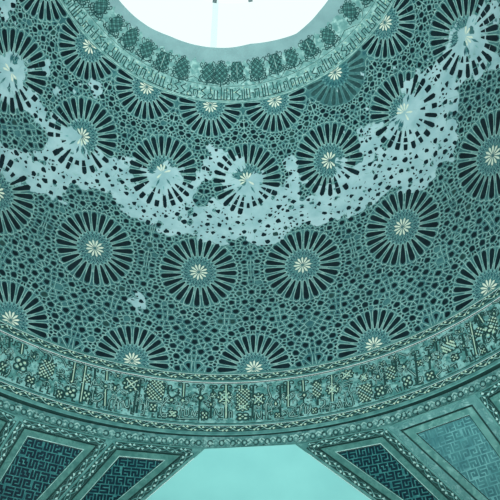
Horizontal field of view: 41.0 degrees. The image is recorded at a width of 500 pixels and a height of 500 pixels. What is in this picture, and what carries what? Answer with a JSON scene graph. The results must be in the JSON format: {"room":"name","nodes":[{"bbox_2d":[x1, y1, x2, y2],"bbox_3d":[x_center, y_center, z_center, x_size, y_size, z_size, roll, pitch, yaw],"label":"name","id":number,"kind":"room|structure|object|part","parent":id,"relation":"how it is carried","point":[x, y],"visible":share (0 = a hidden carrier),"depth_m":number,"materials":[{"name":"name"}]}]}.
{"room":"mosque","nodes":[
{"label":"mosque","id":0,"kind":"room"},
{"bbox_2d":[0,0,499,372],"bbox_3d":[-0.449,-5.074,12.417,12.000,8.919,12.000,-36,-58,25],"label":"ceiling","id":1,"kind":"structure","parent":0,"point":[419,291],"depth_m":14.96,"materials":[{"name":"teal tile"}]},
{"bbox_2d":[0,154,35,235],"bbox_3d":[-5.101,-1.207,13.494,0.115,2.316,1.824,-30,-56,22],"label":"medallion","id":2,"kind":"object","parent":1,"relation":"attached to","point":[7,200],"visible":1,"depth_m":13.84,"materials":[{"name":"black tile"}]},
{"bbox_2d":[0,26,47,115],"bbox_3d":[-5.264,-4.013,14.864,0.798,2.149,1.783,-19,-52,14],"label":"medallion","id":3,"kind":"object","parent":1,"relation":"attached to","point":[12,35],"visible":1,"depth_m":15.19,"materials":[{"name":"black tile"}]},
{"bbox_2d":[0,279,50,338],"bbox_3d":[-4.273,0.965,12.264,1.508,1.036,0.049,33,-58,-26],"label":"medallion","id":4,"kind":"object","parent":1,"relation":"attached to","point":[6,307],"visible":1,"depth_m":12.28,"materials":[{"name":"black tile"}]},
{"bbox_2d":[18,0,67,22],"bbox_3d":[-4.923,-5.937,15.336,0.660,0.885,1.755,-13,-51,9],"label":"medallion","id":5,"kind":"object","parent":1,"relation":"attached to","point":[34,9],"visible":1,"depth_m":15.66,"materials":[{"name":"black tile"}]},
{"bbox_2d":[45,95,118,175],"bbox_3d":[-3.974,-2.756,15.957,1.822,2.149,0.801,33,-58,-26],"label":"medallion","id":6,"kind":"object","parent":1,"relation":"attached to","point":[82,124],"visible":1,"depth_m":16.11,"materials":[{"name":"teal paint"}]},
{"bbox_2d":[57,16,117,81],"bbox_3d":[-4.120,-4.725,16.377,0.660,0.885,1.755,-31,-56,23],"label":"medallion","id":7,"kind":"object","parent":1,"relation":"attached to","point":[66,28],"visible":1,"depth_m":16.42,"materials":[{"name":"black tile"}]},
{"bbox_2d":[54,209,134,286],"bbox_3d":[-3.347,-0.071,14.496,1.824,2.316,0.114,23,-54,-20],"label":"medallion","id":8,"kind":"object","parent":1,"relation":"attached to","point":[62,250],"visible":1,"depth_m":14.49,"materials":[{"name":"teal paint"}]},
{"bbox_2d":[93,324,170,369],"bbox_3d":[-2.246,1.818,13.035,1.508,1.036,0.049,14,-52,-13],"label":"medallion","id":9,"kind":"object","parent":1,"relation":"attached to","point":[128,330],"visible":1,"depth_m":12.95,"materials":[{"name":"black tile"}]},
{"bbox_2d":[114,68,178,120],"bbox_3d":[-2.766,-3.849,17.151,1.755,0.885,0.660,23,-54,-19],"label":"medallion","id":10,"kind":"object","parent":1,"relation":"attached to","point":[136,85],"visible":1,"depth_m":17.20,"materials":[{"name":"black tile"}]},
{"bbox_2d":[127,134,198,206],"bbox_3d":[-2.162,-2.002,16.658,1.758,2.118,0.798,16,-52,-15],"label":"medallion","id":11,"kind":"object","parent":1,"relation":"attached to","point":[158,160],"visible":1,"depth_m":16.78,"materials":[{"name":"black tile"}]},
{"bbox_2d":[158,237,238,308],"bbox_3d":[-1.147,0.472,14.985,1.824,2.277,0.111,5,-50,-6],"label":"medallion","id":12,"kind":"object","parent":1,"relation":"attached to","point":[187,276],"visible":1,"depth_m":14.99,"materials":[{"name":"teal paint"}]},
{"bbox_2d":[177,97,243,137],"bbox_3d":[-1.069,-3.441,17.538,1.755,0.885,0.660,5,-50,-5],"label":"medallion","id":13,"kind":"object","parent":1,"relation":"attached to","point":[199,106],"visible":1,"depth_m":17.59,"materials":[{"name":"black tile"}]},
{"bbox_2d":[59,0,394,102],"bbox_3d":[-0.591,-6.407,16.212,8.671,0.907,5.818,1,-50,-3],"label":"inscription band","id":14,"kind":"object","parent":1,"relation":"attached to","point":[314,58],"visible":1,"depth_m":17.42,"materials":[{"name":"teal ceramic"}]},
{"bbox_2d":[211,142,282,214],"bbox_3d":[-0.082,-1.833,16.855,1.809,2.118,0.818,1,-50,-3],"label":"medallion","id":15,"kind":"object","parent":1,"relation":"attached to","point":[270,161],"visible":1,"depth_m":16.94,"materials":[{"name":"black tile"}]},
{"bbox_2d":[0,285,499,434],"bbox_3d":[-0.389,-1.074,9.066,12.000,1.394,10.197,1,-50,-3],"label":"inscription band","id":16,"kind":"object","parent":1,"relation":"attached to","point":[47,378],"visible":1,"depth_m":11.94,"materials":[{"name":"tile"}]},
{"bbox_2d":[1,365,495,434],"bbox_3d":[-0.334,-1.370,8.019,12.400,0.160,12.400,1,-50,-3],"label":"trim","id":17,"kind":"structure","parent":16,"relation":"attached to","point":[495,365],"depth_m":11.53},
{"bbox_2d":[215,333,291,372],"bbox_3d":[0.066,2.007,13.255,1.508,1.036,0.049,-4,-50,2],"label":"medallion","id":18,"kind":"object","parent":1,"relation":"attached to","point":[230,348],"visible":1,"depth_m":13.16,"materials":[{"name":"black tile"}]},
{"bbox_2d":[242,87,306,133],"bbox_3d":[0.714,-3.563,17.481,1.755,0.885,0.660,-13,-51,9],"label":"medallion","id":19,"kind":"object","parent":1,"relation":"attached to","point":[266,106],"visible":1,"depth_m":17.54,"materials":[{"name":"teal paint"}]},
{"bbox_2d":[263,228,342,301],"bbox_3d":[1.164,0.299,14.925,1.824,2.316,0.114,-12,-51,9],"label":"medallion","id":20,"kind":"object","parent":1,"relation":"attached to","point":[280,266],"visible":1,"depth_m":14.93,"materials":[{"name":"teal paint"}]},
{"bbox_2d":[294,121,363,197],"bbox_3d":[1.940,-2.256,16.506,1.758,2.188,0.815,-19,-52,14],"label":"medallion","id":21,"kind":"object","parent":1,"relation":"attached to","point":[310,157],"visible":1,"depth_m":16.61,"materials":[{"name":"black tile"}]},
{"bbox_2d":[305,49,366,106],"bbox_3d":[2.312,-4.198,16.988,1.755,0.885,0.660,-31,-56,23],"label":"medallion","id":22,"kind":"object","parent":1,"relation":"attached to","point":[356,54],"visible":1,"depth_m":17.03,"materials":[{"name":"teal paint"}]},
{"bbox_2d":[336,308,410,358],"bbox_3d":[2.311,1.504,12.889,1.508,1.036,0.049,-22,-53,16],"label":"medallion","id":23,"kind":"object","parent":1,"relation":"attached to","point":[342,346],"visible":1,"depth_m":12.81,"materials":[{"name":"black tile"}]},
{"bbox_2d":[360,0,416,59],"bbox_3d":[3.480,-5.248,16.134,0.660,0.885,1.755,23,-54,-19],"label":"medallion","id":24,"kind":"object","parent":1,"relation":"attached to","point":[393,15],"visible":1,"depth_m":16.18,"materials":[{"name":"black tile"}]},
{"bbox_2d":[364,188,440,267],"bbox_3d":[3.234,-0.524,14.286,1.824,2.316,0.114,-32,-56,23],"label":"medallion","id":25,"kind":"object","parent":1,"relation":"attached to","point":[390,231],"visible":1,"depth_m":14.26,"materials":[{"name":"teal paint"}]},
{"bbox_2d":[368,70,439,152],"bbox_3d":[3.569,-3.293,15.744,0.791,2.081,1.727,30,-57,-24],"label":"medallion","id":26,"kind":"object","parent":1,"relation":"attached to","point":[375,116],"visible":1,"depth_m":15.93,"materials":[{"name":"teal paint"}]},
{"bbox_2d":[428,0,499,80],"bbox_3d":[4.622,-4.678,14.535,0.815,2.188,1.783,11,-51,-11],"label":"medallion","id":27,"kind":"object","parent":1,"relation":"attached to","point":[492,37],"visible":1,"depth_m":14.68,"materials":[{"name":"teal paint"}]},
{"bbox_2d":[451,245,499,311],"bbox_3d":[4.149,0.385,11.995,0.049,1.036,1.508,33,-58,-26],"label":"medallion","id":28,"kind":"object","parent":1,"relation":"attached to","point":[459,289],"visible":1,"depth_m":12.00,"materials":[{"name":"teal paint"}]},
{"bbox_2d":[456,108,499,201],"bbox_3d":[4.748,-1.885,13.179,0.114,2.316,1.824,23,-54,-20],"label":"medallion","id":29,"kind":"object","parent":1,"relation":"attached to","point":[494,129],"visible":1,"depth_m":13.45,"materials":[{"name":"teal paint"}]},
{"bbox_2d":[146,444,370,499],"bbox_3d":[0.082,6.079,8.440,11.893,8.275,1.218,1,-50,-3],"label":"wall","id":30,"kind":"structure","parent":0,"point":[276,472],"depth_m":11.14,"materials":[{"name":"teal paint"}]},
{"bbox_2d":[0,409,19,448],"bbox_3d":[-5.103,4.640,9.245,1.588,4.975,2.424,34,-58,-26],"label":"panel","id":31,"kind":"object","parent":30,"relation":"attached to","point":[8,420],"visible":1,"depth_m":10.77,"materials":[{"name":"teal tile"}]},
{"bbox_3d":[-5.034,4.014,9.281,1.967,3.833,1.162,-24,-54,18],"label":"frame","id":32,"kind":"part","parent":31,"relation":"part of","materials":[{"name":"teal tile"}]},
{"bbox_2d":[0,417,112,499],"bbox_3d":[-4.169,4.750,9.363,3.680,4.975,0.910,-8,-50,5],"label":"panel","id":33,"kind":"object","parent":30,"relation":"attached to","point":[32,467],"visible":1,"depth_m":10.83,"materials":[{"name":"teal tile"}]},
{"bbox_2d":[60,440,204,499],"bbox_3d":[-3.333,5.046,9.634,5.190,4.978,0.374,-3,-50,1],"label":"panel","id":34,"kind":"object","parent":30,"relation":"attached to","point":[127,478],"visible":1,"depth_m":11.16,"materials":[{"name":"teal tile"}]},
{"bbox_3d":[-2.938,4.611,10.115,3.537,3.390,0.266,-3,-50,1],"label":"frame","id":35,"kind":"part","parent":34,"relation":"part of","materials":[{"name":"teal tile"}]},
{"bbox_2d":[0,363,499,457],"bbox_3d":[-0.338,-1.168,7.988,12.655,0.385,12.385,1,-50,-3],"label":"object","id":36,"kind":"object","parent":30,"relation":"attached to","point":[472,386],"visible":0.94,"depth_m":11.47,"materials":[{"name":"teal tile"}]},
{"bbox_2d":[296,427,461,499],"bbox_3d":[3.409,4.677,9.498,5.190,4.978,0.373,-3,-50,1],"label":"panel","id":37,"kind":"object","parent":30,"relation":"attached to","point":[373,470],"visible":1,"depth_m":10.99,"materials":[{"name":"teal ceramic"}]},
{"bbox_3d":[2.989,4.286,9.996,3.537,3.390,0.266,-3,-50,1],"label":"frame","id":38,"kind":"part","parent":37,"relation":"part of","materials":[{"name":"teal tile"}]},
{"bbox_3d":[5.722,1.191,4.470,1.218,8.275,11.893,1,-50,-3],"label":"wall","id":39,"kind":"structure","parent":0,"visible":0},
{"bbox_2d":[386,395,499,499],"bbox_3d":[4.196,4.293,9.195,3.680,4.975,0.915,1,-50,-3],"label":"panel","id":40,"kind":"object","parent":39,"relation":"attached to","point":[466,439],"visible":1,"depth_m":10.65,"materials":[{"name":"teal tile"}]},
{"bbox_2d":[475,380,499,426],"bbox_3d":[5.107,4.080,9.039,2.424,4.975,1.588,34,-58,-26],"label":"panel","id":41,"kind":"object","parent":39,"relation":"attached to","point":[489,397],"visible":1,"depth_m":10.58,"materials":[{"name":"teal ceramic"}]},
{"bbox_3d":[4.644,3.751,9.311,1.162,3.833,1.967,-24,-54,18],"label":"frame","id":42,"kind":"part","parent":41,"relation":"part of","materials":[{"name":"teal ceramic"}]}
]}

